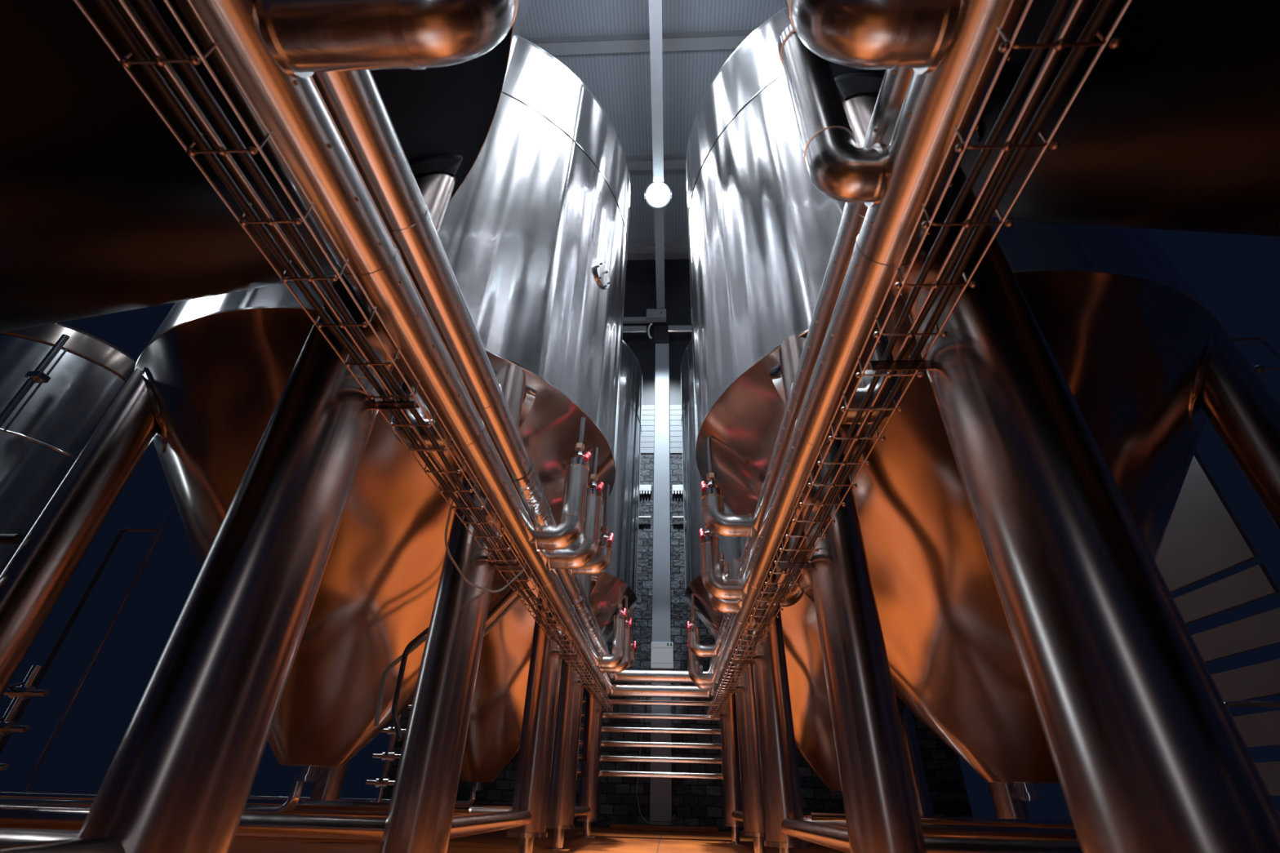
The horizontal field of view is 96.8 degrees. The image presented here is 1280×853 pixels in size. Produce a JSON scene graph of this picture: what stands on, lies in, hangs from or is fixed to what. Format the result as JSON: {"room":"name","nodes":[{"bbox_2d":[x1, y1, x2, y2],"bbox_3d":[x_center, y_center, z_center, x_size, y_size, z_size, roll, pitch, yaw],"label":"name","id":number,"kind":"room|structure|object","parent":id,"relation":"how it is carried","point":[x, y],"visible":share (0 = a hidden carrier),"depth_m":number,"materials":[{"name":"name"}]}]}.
{"room":"processing plant","nodes":[
{"label":"processing plant","id":0,"kind":"room"},
{"bbox_2d":[229,827,847,852],"bbox_3d":[0.162,2.617,3.062,32.000,0.100,24.000,0,-33,3],"label":"floor","id":1,"kind":"structure","parent":0,"point":[606,840],"depth_m":6.52,"materials":[{"name":"orange tile"}]},
{"bbox_2d":[0,665,48,770],"bbox_3d":[-4.687,2.341,4.045,0.360,1.210,0.172,0,-33,3],"label":"valve manifold","id":2,"kind":"object","parent":1,"relation":"on","point":[18,693],"visible":0.96,"depth_m":4.26,"materials":[{"name":"silver metal"}]},
{"bbox_2d":[0,333,70,430],"bbox_3d":[-6.867,0.969,5.430,0.160,4.880,0.130,0,-33,3],"label":"pipe","id":3,"kind":"object","parent":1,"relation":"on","point":[37,375],"visible":1,"depth_m":6.38,"materials":[{"name":"silver metal"}]},
{"bbox_2d":[0,528,124,754],"bbox_3d":[-5.346,2.166,5.108,0.037,2.640,0.037,-13,-36,21],"label":"post","id":4,"kind":"object","parent":1,"relation":"on","point":[77,611],"visible":1,"depth_m":5.27,"materials":[{"name":"metal"}]},
{"bbox_2d":[119,528,164,531],"bbox_3d":[-5.110,1.062,5.823,0.450,0.032,0.032,0,-33,3],"label":"rail","id":5,"kind":"object","parent":4,"relation":"attached to","point":[122,529],"visible":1,"depth_m":5.81,"materials":[{"name":"silver metal"}]},
{"bbox_2d":[0,322,137,574],"bbox_3d":[-7.983,1.259,6.538,2.100,5.600,2.100,0,-33,3],"label":"vessel","id":6,"kind":"object","parent":1,"relation":"on","point":[42,443],"visible":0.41,"depth_m":6.85,"materials":[{"name":"silver metal"}]},
{"bbox_2d":[22,502,175,791],"bbox_3d":[-4.914,2.023,5.155,0.028,2.910,0.028,0,-33,3],"label":"rod","id":7,"kind":"object","parent":1,"relation":"on","point":[100,645],"visible":0.82,"depth_m":5.11,"materials":[{"name":"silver metal"}]},
{"bbox_2d":[0,0,529,852],"bbox_3d":[-2.329,-2.646,2.213,3.911,7.640,3.911,-23,-40,32],"label":"tank","id":8,"kind":"object","parent":1,"relation":"on","point":[104,211],"visible":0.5,"depth_m":1.50,"materials":[{"name":"silver metal"}]},
{"bbox_2d":[0,35,630,852],"bbox_3d":[-2.152,-0.397,5.624,3.911,7.640,3.911,15,-36,-19],"label":"tank","id":9,"kind":"object","parent":1,"relation":"on","point":[534,237],"visible":0.59,"depth_m":3.75,"materials":[{"name":"silver metal"}]},
{"bbox_2d":[0,533,24,544],"bbox_3d":[-3.899,0.794,3.192,0.630,0.635,0.090,0,-33,3],"label":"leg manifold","id":10,"kind":"object","parent":9,"relation":"attached to","point":[5,539],"visible":1,"depth_m":3.25,"materials":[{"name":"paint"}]},
{"bbox_2d":[0,781,304,813],"bbox_3d":[-4.266,2.442,3.803,4.085,0.205,0.070,0,-33,3],"label":"pipe","id":11,"kind":"object","parent":9,"relation":"attached to","point":[296,788],"visible":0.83,"depth_m":3.69,"materials":[{"name":"silver metal"}]},
{"bbox_2d":[0,791,471,813],"bbox_3d":[-3.776,2.895,4.402,5.000,0.060,0.060,0,-33,3],"label":"pipe","id":12,"kind":"object","parent":9,"relation":"attached to","point":[302,804],"visible":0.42,"depth_m":4.33,"materials":[{"name":"silver metal"}]},
{"bbox_2d":[293,765,321,782],"bbox_3d":[-2.230,2.334,3.828,0.160,0.100,0.160,0,-33,3],"label":"outlet","id":13,"kind":"object","parent":9,"relation":"attached to","point":[308,773],"depth_m":3.79,"materials":[{"name":"silver metal"}]},
{"bbox_2d":[73,0,613,711],"bbox_3d":[-0.698,1.565,4.454,0.162,0.105,9.908,0,-33,3],"label":"cable tray","id":14,"kind":"object","parent":9,"relation":"attached to","point":[158,60],"visible":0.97,"depth_m":1.46,"materials":[{"name":"silver metal"}]},
{"bbox_2d":[94,0,604,708],"bbox_3d":[-0.752,1.533,4.423,0.033,0.026,9.800,0,-33,3],"label":"cable","id":15,"kind":"object","parent":14,"relation":"in","point":[107,7],"visible":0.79,"depth_m":1.35,"materials":[{"name":"black rubber"}]},
{"bbox_2d":[113,0,605,707],"bbox_3d":[-0.717,1.533,4.421,0.031,0.024,9.800,0,-33,3],"label":"cable","id":16,"kind":"object","parent":14,"relation":"in","point":[148,48],"visible":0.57,"depth_m":1.33,"materials":[{"name":"black rubber"}]},
{"bbox_2d":[135,0,609,709],"bbox_3d":[-0.682,1.533,4.420,0.033,0.026,9.801,0,-33,3],"label":"cable","id":17,"kind":"object","parent":14,"relation":"in","point":[147,6],"visible":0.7,"depth_m":1.35,"materials":[{"name":"black rubber"}]},
{"bbox_2d":[373,594,521,726],"bbox_3d":[-1.190,1.459,3.587,0.770,0.814,0.174,7,-34,-7],"label":"handrail","id":18,"kind":"object","parent":14,"relation":"hanging from","point":[516,599],"visible":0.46,"depth_m":3.52,"materials":[{"name":"silver metal"}]},
{"bbox_2d":[391,586,516,741],"bbox_3d":[-1.134,1.441,3.490,0.650,0.892,0.200,3,-33,-2],"label":"handrail","id":19,"kind":"object","parent":14,"relation":"hanging from","point":[398,732],"visible":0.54,"depth_m":3.43,"materials":[{"name":"silver metal"}]},
{"bbox_2d":[444,506,522,592],"bbox_3d":[-0.825,0.712,2.936,0.085,0.233,0.918,-5,-34,10],"label":"cable","id":20,"kind":"object","parent":14,"relation":"hanging from","point":[451,508],"visible":0.99,"depth_m":2.77,"materials":[{"name":"black rubber"}]},
{"bbox_2d":[546,447,604,570],"bbox_3d":[-0.477,0.604,4.362,0.373,1.020,0.180,0,-33,3],"label":"pipe","id":21,"kind":"object","parent":9,"relation":"attached to","point":[579,556],"visible":0.93,"depth_m":4.14,"materials":[{"name":"silver metal"}]},
{"bbox_2d":[568,484,613,575],"bbox_3d":[-0.404,0.886,4.951,0.358,0.840,0.180,0,-33,3],"label":"pipe","id":22,"kind":"object","parent":9,"relation":"attached to","point":[602,560],"visible":0.73,"depth_m":4.76,"materials":[{"name":"silver metal"}]},
{"bbox_2d":[174,0,1034,698],"bbox_3d":[0.079,1.168,4.376,1.816,0.189,10.992,0,-33,3],"label":"insulated pipe","id":23,"kind":"object","parent":9,"relation":"attached to","point":[301,123],"visible":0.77,"depth_m":1.68,"materials":[{"name":"silver metal"}]},
{"bbox_2d":[255,0,519,78],"bbox_3d":[-0.548,-1.244,1.508,0.527,0.996,0.188,0,-33,3],"label":"pipe","id":24,"kind":"object","parent":23,"relation":"attached to","point":[305,37],"visible":1,"depth_m":1.24,"materials":[{"name":"silver metal"}]},
{"bbox_2d":[390,374,453,451],"bbox_3d":[-1.051,-0.176,2.856,0.320,0.678,0.160,0,-33,3],"label":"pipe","id":25,"kind":"object","parent":23,"relation":"attached to","point":[404,387],"visible":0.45,"depth_m":2.67,"materials":[{"name":"silver metal"}]},
{"bbox_2d":[532,417,591,551],"bbox_3d":[-0.522,0.374,3.977,0.323,1.040,0.180,0,-33,3],"label":"pipe","id":26,"kind":"object","parent":23,"relation":"attached to","point":[549,537],"visible":1,"depth_m":3.79,"materials":[{"name":"silver metal"}]},
{"bbox_2d":[597,586,626,670],"bbox_3d":[-0.347,2.589,7.338,0.323,1.040,0.180,0,-33,3],"label":"pipe","id":27,"kind":"object","parent":23,"relation":"attached to","point":[606,662],"visible":0.99,"depth_m":7.17,"materials":[{"name":"silver metal"}]},
{"bbox_2d":[626,608,636,667],"bbox_3d":[-0.229,3.102,8.313,0.358,0.840,0.180,0,-33,3],"label":"pipe","id":28,"kind":"object","parent":23,"relation":"attached to","point":[633,651],"visible":0.4,"depth_m":8.17,"materials":[{"name":"silver metal"}]},
{"bbox_2d":[693,618,710,690],"bbox_3d":[0.899,3.394,8.481,0.260,1.010,0.180,0,-33,3],"label":"pipe","id":29,"kind":"object","parent":23,"relation":"attached to","point":[700,659],"visible":0.18,"depth_m":8.30,"materials":[{"name":"silver metal"}]},
{"bbox_2d":[707,531,739,614],"bbox_3d":[0.725,1.179,5.120,0.260,1.010,0.180,0,-33,3],"label":"pipe","id":30,"kind":"object","parent":23,"relation":"attached to","point":[724,606],"visible":0.39,"depth_m":4.84,"materials":[{"name":"silver metal"}]},
{"bbox_2d":[758,571,804,607],"bbox_3d":[1.188,1.216,4.831,0.393,0.628,0.160,0,-33,3],"label":"pipe","id":31,"kind":"object","parent":23,"relation":"attached to","point":[793,598],"visible":0.35,"depth_m":4.64,"materials":[{"name":"silver metal"}]},
{"bbox_2d":[777,23,888,207],"bbox_3d":[0.599,-1.016,1.795,0.227,0.922,0.164,0,-33,3],"label":"pipe","id":32,"kind":"object","parent":23,"relation":"attached to","point":[842,171],"visible":0.84,"depth_m":1.61,"materials":[{"name":"silver metal"}]},
{"bbox_2d":[841,329,902,424],"bbox_3d":[1.008,-0.410,2.639,0.263,0.928,0.160,0,-33,3],"label":"pipe","id":33,"kind":"object","parent":23,"relation":"attached to","point":[865,382],"visible":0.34,"depth_m":2.39,"materials":[{"name":"silver metal"}]},
{"bbox_2d":[311,68,913,683],"bbox_3d":[0.113,0.993,4.490,1.774,0.189,10.992,0,-33,3],"label":"insulated pipe","id":34,"kind":"object","parent":9,"relation":"attached to","point":[354,100],"visible":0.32,"depth_m":2.02,"materials":[{"name":"silver metal"}]},
{"bbox_2d":[511,457,551,524],"bbox_3d":[-0.725,0.412,3.644,0.204,0.204,0.630,0,-33,3],"label":"foil sleeve","id":35,"kind":"object","parent":34,"relation":"attached to","point":[530,489],"visible":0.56,"depth_m":3.57,"materials":[{"name":"white metal"}]},
{"bbox_2d":[568,580,608,655],"bbox_3d":[-0.579,2.263,6.451,0.204,0.204,2.800,0,-33,3],"label":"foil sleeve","id":36,"kind":"object","parent":34,"relation":"attached to","point":[580,602],"visible":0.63,"depth_m":6.04,"materials":[{"name":"white metal"}]},
{"bbox_2d":[710,613,732,669],"bbox_3d":[1.024,2.504,6.748,0.204,0.204,3.100,0,-33,3],"label":"foil sleeve","id":37,"kind":"object","parent":34,"relation":"attached to","point":[726,616],"visible":0.3,"depth_m":6.52,"materials":[{"name":"silver metal"}]},
{"bbox_2d":[364,704,411,846],"bbox_3d":[-2.683,3.553,6.019,0.360,1.450,0.172,0,-33,3],"label":"valve manifold","id":38,"kind":"object","parent":1,"relation":"on","point":[384,781],"visible":0.53,"depth_m":6.03,"materials":[{"name":"silver metal"}]},
{"bbox_2d":[298,340,642,851],"bbox_3d":[-1.978,1.808,8.969,3.911,7.640,3.911,-23,-40,32],"label":"tank","id":39,"kind":"object","parent":1,"relation":"on","point":[492,744],"visible":0.23,"depth_m":7.05,"materials":[{"name":"silver metal"}]},
{"bbox_2d":[248,790,476,804],"bbox_3d":[-4.091,4.646,7.173,4.085,0.175,0.070,0,-33,3],"label":"pipe","id":40,"kind":"object","parent":39,"relation":"attached to","point":[473,794],"visible":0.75,"depth_m":7.10,"materials":[{"name":"silver metal"}]},
{"bbox_2d":[470,782,483,791],"bbox_3d":[-2.056,4.539,7.173,0.160,0.100,0.160,0,-33,3],"label":"outlet","id":41,"kind":"object","parent":39,"relation":"attached to","point":[477,785],"depth_m":7.13,"materials":[{"name":"silver metal"}]},
{"bbox_2d":[602,595,631,674],"bbox_3d":[-0.302,2.820,7.723,0.373,1.020,0.180,0,-33,3],"label":"pipe","id":42,"kind":"object","parent":39,"relation":"attached to","point":[624,664],"visible":0.62,"depth_m":7.55,"materials":[{"name":"silver metal"}]},
{"bbox_2d":[577,769,721,779],"bbox_3d":[0.288,5.071,8.271,2.960,0.076,0.076,0,-33,3],"label":"pipe","id":43,"kind":"object","parent":39,"relation":"attached to","point":[603,773],"visible":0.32,"depth_m":8.24,"materials":[{"name":"silver metal"}]},
{"bbox_2d":[577,754,720,764],"bbox_3d":[0.292,4.912,8.376,2.960,0.076,0.076,0,-33,3],"label":"pipe","id":44,"kind":"object","parent":39,"relation":"attached to","point":[604,757],"visible":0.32,"depth_m":8.35,"materials":[{"name":"silver metal"}]},
{"bbox_2d":[579,740,720,749],"bbox_3d":[0.297,4.753,8.480,2.960,0.076,0.076,0,-33,3],"label":"pipe","id":45,"kind":"object","parent":39,"relation":"attached to","point":[605,743],"visible":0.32,"depth_m":8.46,"materials":[{"name":"silver metal"}]},
{"bbox_2d":[580,725,719,734],"bbox_3d":[0.302,4.595,8.584,2.960,0.076,0.076,0,-33,3],"label":"pipe","id":46,"kind":"object","parent":39,"relation":"attached to","point":[606,729],"visible":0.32,"depth_m":8.56,"materials":[{"name":"silver metal"}]},
{"bbox_2d":[581,711,719,720],"bbox_3d":[0.306,4.436,8.689,2.960,0.076,0.076,0,-33,3],"label":"pipe","id":47,"kind":"object","parent":39,"relation":"attached to","point":[606,715],"visible":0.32,"depth_m":8.66,"materials":[{"name":"silver metal"}]},
{"bbox_2d":[582,698,718,706],"bbox_3d":[0.311,4.277,8.793,2.960,0.076,0.076,0,-33,3],"label":"pipe","id":48,"kind":"object","parent":39,"relation":"attached to","point":[633,702],"visible":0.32,"depth_m":8.77,"materials":[{"name":"silver metal"}]},
{"bbox_2d":[647,323,671,822],"bbox_3d":[0.414,2.140,13.572,0.648,12.256,0.348,0,-33,3],"label":"steel column","id":49,"kind":"structure","parent":1,"relation":"on","point":[660,788],"depth_m":13.04,"materials":[{"name":"grey metal"}]},
{"bbox_2d":[622,325,646,330],"bbox_3d":[-2.000,-2.844,16.724,4.380,0.170,0.100,0,-33,3],"label":"wall rail","id":50,"kind":"object","parent":49,"relation":"attached to","point":[624,327],"visible":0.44,"depth_m":16.59,"materials":[{"name":"metal"}]},
{"bbox_2d":[622,329,646,333],"bbox_3d":[-2.004,-2.755,16.629,4.380,0.090,0.090,0,-33,3],"label":"tube","id":51,"kind":"object","parent":49,"relation":"attached to","point":[630,331],"visible":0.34,"depth_m":16.50,"materials":[{"name":"silver metal"}]},
{"bbox_2d":[646,0,666,322],"bbox_3d":[0.186,-7.209,11.048,0.580,0.610,14.120,0,-33,3],"label":"beam","id":52,"kind":"structure","parent":49,"relation":"on","point":[658,314],"depth_m":12.46,"materials":[{"name":"metal"}]},
{"bbox_2d":[623,316,653,323],"bbox_3d":[-1.897,-3.158,16.998,4.560,0.160,0.120,0,-33,3],"label":"brace","id":53,"kind":"object","parent":52,"relation":"attached to","point":[626,319],"visible":0.2,"depth_m":16.86,"materials":[{"name":"paint"}]},
{"bbox_2d":[644,181,671,208],"bbox_3d":[0.429,-5.477,13.399,0.660,0.468,0.470,0,-33,3],"label":"light","id":54,"kind":"object","parent":52,"relation":"hanging from","point":[658,194],"visible":1,"depth_m":13.37,"materials":[{"name":"paint"}]},
{"bbox_2d":[650,641,673,670],"bbox_3d":[0.456,4.723,11.713,0.460,0.520,0.165,0,-33,3],"label":"control box","id":55,"kind":"object","parent":49,"relation":"attached to","point":[661,652],"visible":1,"depth_m":11.66,"materials":[{"name":"white plastic"}]},
{"bbox_2d":[668,324,691,329],"bbox_3d":[3.314,-2.865,16.462,4.980,0.170,0.100,0,-33,3],"label":"wall rail","id":56,"kind":"object","parent":49,"relation":"attached to","point":[688,326],"visible":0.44,"depth_m":16.52,"materials":[{"name":"metal"}]},
{"bbox_2d":[668,329,691,333],"bbox_3d":[3.309,-2.776,16.367,4.980,0.090,0.090,0,-33,3],"label":"tube","id":57,"kind":"object","parent":49,"relation":"attached to","point":[669,331],"visible":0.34,"depth_m":16.44,"materials":[{"name":"silver metal"}]},
{"bbox_2d":[680,339,1031,852],"bbox_3d":[2.550,1.652,8.537,3.781,7.640,3.781,9,-34,-11],"label":"tank","id":58,"kind":"object","parent":1,"relation":"on","point":[741,775],"visible":0.19,"depth_m":6.75,"materials":[{"name":"silver metal"}]},
{"bbox_2d":[687,608,712,686],"bbox_3d":[0.846,3.163,8.169,0.335,1.050,0.180,0,-33,3],"label":"pipe","id":59,"kind":"object","parent":58,"relation":"attached to","point":[700,678],"visible":0.7,"depth_m":7.92,"materials":[{"name":"silver metal"}]},
{"bbox_2d":[687,593,715,657],"bbox_3d":[0.809,2.654,7.596,0.363,0.830,0.180,0,-33,3],"label":"pipe","id":60,"kind":"object","parent":58,"relation":"attached to","point":[695,647],"visible":0.97,"depth_m":7.42,"materials":[{"name":"silver metal"}]},
{"bbox_2d":[685,6,1279,852],"bbox_3d":[2.376,-0.558,5.184,3.781,7.640,3.781,3,-33,-2],"label":"tank","id":61,"kind":"object","parent":1,"relation":"on","point":[902,588],"visible":0.58,"depth_m":3.34,"materials":[{"name":"silver metal"}]},
{"bbox_2d":[699,482,744,601],"bbox_3d":[0.671,0.948,4.807,0.335,1.050,0.180,0,-33,3],"label":"pipe","id":62,"kind":"object","parent":61,"relation":"attached to","point":[717,587],"visible":0.91,"depth_m":4.58,"materials":[{"name":"silver metal"}]},
{"bbox_2d":[700,436,755,538],"bbox_3d":[0.635,0.438,4.234,0.363,0.830,0.180,0,-33,3],"label":"pipe","id":63,"kind":"object","parent":61,"relation":"attached to","point":[721,523],"visible":0.99,"depth_m":4.04,"materials":[{"name":"silver metal"}]},
{"bbox_2d":[706,0,1132,718],"bbox_3d":[0.862,1.609,4.344,0.191,0.105,9.908,0,-33,3],"label":"cable tray","id":64,"kind":"object","parent":61,"relation":"attached to","point":[1006,46],"visible":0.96,"depth_m":1.37,"materials":[{"name":"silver metal"}]},
{"bbox_2d":[710,0,1070,715],"bbox_3d":[0.840,1.578,4.311,0.029,0.022,9.800,0,-33,3],"label":"cable","id":65,"kind":"object","parent":64,"relation":"in","point":[1060,6],"visible":0.8,"depth_m":1.22,"materials":[{"name":"black rubber"}]},
{"bbox_2d":[713,0,1088,715],"bbox_3d":[0.880,1.577,4.310,0.031,0.024,9.800,0,-33,3],"label":"cable","id":66,"kind":"object","parent":64,"relation":"in","point":[996,176],"visible":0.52,"depth_m":1.25,"materials":[{"name":"black rubber"}]},
{"bbox_2d":[715,0,1116,715],"bbox_3d":[0.915,1.577,4.308,0.033,0.026,9.800,0,-33,3],"label":"cable","id":67,"kind":"object","parent":64,"relation":"in","point":[1102,10],"visible":0.81,"depth_m":1.23,"materials":[{"name":"black rubber"}]},
{"bbox_2d":[810,813,1074,828],"bbox_3d":[3.956,2.738,3.864,5.500,0.044,0.044,0,-33,3],"label":"pipe","id":68,"kind":"object","parent":61,"relation":"attached to","point":[815,816],"visible":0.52,"depth_m":3.93,"materials":[{"name":"silver metal"}]},
{"bbox_2d":[1010,782,1043,800],"bbox_3d":[2.298,2.173,3.387,0.160,0.100,0.160,0,-33,3],"label":"outlet","id":69,"kind":"object","parent":61,"relation":"attached to","point":[1024,791],"depth_m":3.35,"materials":[{"name":"silver metal"}]},
{"bbox_2d":[785,0,1279,852],"bbox_3d":[2.200,-2.796,1.788,3.781,7.640,3.781,-4,-34,8],"label":"tank","id":70,"kind":"object","parent":1,"relation":"on","point":[1175,126],"visible":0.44,"depth_m":1.25,"materials":[{"name":"silver metal"}]},
{"bbox_2d":[786,0,960,74],"bbox_3d":[0.509,-1.225,1.470,0.312,1.019,0.194,0,-33,3],"label":"pipe","id":71,"kind":"object","parent":70,"relation":"attached to","point":[890,35],"visible":1,"depth_m":1.20,"materials":[{"name":"silver metal"}]},
{"bbox_2d":[1155,450,1279,795],"bbox_3d":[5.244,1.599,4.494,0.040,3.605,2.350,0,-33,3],"label":"staircase","id":72,"kind":"structure","parent":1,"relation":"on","point":[1203,539],"depth_m":5.11,"materials":[{"name":"grey metal"}]},
{"bbox_2d":[1223,700,1279,815],"bbox_3d":[4.812,2.582,3.982,0.840,1.190,0.039,0,-33,3],"label":"rail","id":73,"kind":"object","parent":1,"relation":"on","point":[1228,703],"visible":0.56,"depth_m":4.29,"materials":[{"name":"silver metal"}]},
{"bbox_2d":[1230,336,1279,373],"bbox_3d":[4.677,0.479,3.757,0.537,4.450,0.070,0,-33,3],"label":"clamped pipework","id":74,"kind":"object","parent":1,"relation":"on","point":[1259,368],"visible":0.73,"depth_m":4.44,"materials":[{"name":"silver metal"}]},
{"bbox_2d":[519,0,786,260],"bbox_3d":[0.512,-10.675,11.235,11.000,0.100,19.050,0,-33,3],"label":"ceiling","id":75,"kind":"structure","parent":0,"point":[620,82],"depth_m":13.98,"materials":[{"name":"grey metal"}]},
{"bbox_2d":[524,30,754,55],"bbox_3d":[0.623,-9.037,13.357,10.800,0.290,0.260,0,-33,3],"label":"roof beam","id":76,"kind":"structure","parent":75,"relation":"attached to","point":[716,40],"depth_m":13.33,"materials":[{"name":"metal"}]},
{"bbox_2d":[625,154,686,170],"bbox_3d":[0.753,-7.387,15.859,10.800,0.290,0.260,0,-33,3],"label":"roof beam","id":77,"kind":"structure","parent":75,"relation":"attached to","point":[670,161],"depth_m":15.84,"materials":[{"name":"metal"}]},
{"bbox_2d":[627,240,688,253],"bbox_3d":[0.878,-5.793,18.278,10.800,0.290,0.260,0,-33,3],"label":"roof beam","id":78,"kind":"structure","parent":75,"relation":"attached to","point":[670,246],"depth_m":18.27,"materials":[{"name":"metal"}]},
{"bbox_2d":[382,258,973,832],"bbox_3d":[0.733,0.995,14.771,11.000,15.500,0.300,0,-33,3],"label":"wall","id":79,"kind":"structure","parent":0,"point":[695,802],"depth_m":11.33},
{"bbox_2d":[639,515,650,519],"bbox_3d":[-0.326,2.195,13.711,1.180,0.070,0.070,0,-33,3],"label":"conduit","id":80,"kind":"object","parent":79,"relation":"attached to","point":[640,517],"visible":0.34,"depth_m":13.66,"materials":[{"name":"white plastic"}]},
{"bbox_2d":[639,484,651,494],"bbox_3d":[-0.305,1.589,14.181,1.180,0.250,0.120,0,-33,3],"label":"ledge","id":81,"kind":"object","parent":79,"relation":"attached to","point":[644,489],"visible":0.34,"depth_m":14.11,"materials":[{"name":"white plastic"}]},
{"bbox_2d":[640,404,682,453],"bbox_3d":[0.752,0.082,15.233,11.000,1.534,0.130,0,-33,3],"label":"window","id":82,"kind":"structure","parent":79,"relation":"attached to","point":[647,411],"depth_m":15.17,"materials":[{"name":"white glass"}]},
{"bbox_2d":[609,823,718,833],"bbox_3d":[0.431,7.201,10.180,1.900,0.075,0.560,0,-33,3],"label":"trim","id":83,"kind":"structure","parent":79,"relation":"attached to","point":[614,826],"depth_m":9.96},
{"bbox_2d":[635,682,669,825],"bbox_3d":[0.250,5.992,10.731,0.617,2.510,0.050,-7,-34,12],"label":"power cord","id":84,"kind":"object","parent":83,"relation":"on","point":[646,682],"visible":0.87,"depth_m":10.34,"materials":[{"name":"black rubber"}]},
{"bbox_2d":[648,814,675,826],"bbox_3d":[0.396,7.024,10.143,0.487,0.175,0.212,0,-33,3],"label":"coil","id":85,"kind":"object","parent":83,"relation":"on","point":[652,821],"visible":0.94,"depth_m":10.06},
{"bbox_2d":[672,515,683,519],"bbox_3d":[1.382,2.189,13.627,1.200,0.070,0.070,0,-33,3],"label":"conduit","id":86,"kind":"object","parent":79,"relation":"attached to","point":[673,517],"visible":0.34,"depth_m":13.62,"materials":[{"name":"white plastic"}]},
{"bbox_2d":[672,484,683,494],"bbox_3d":[1.415,1.583,14.096,1.225,0.250,0.120,0,-33,3],"label":"ledge","id":87,"kind":"object","parent":79,"relation":"attached to","point":[678,489],"visible":0.29,"depth_m":14.08,"materials":[{"name":"white plastic"}]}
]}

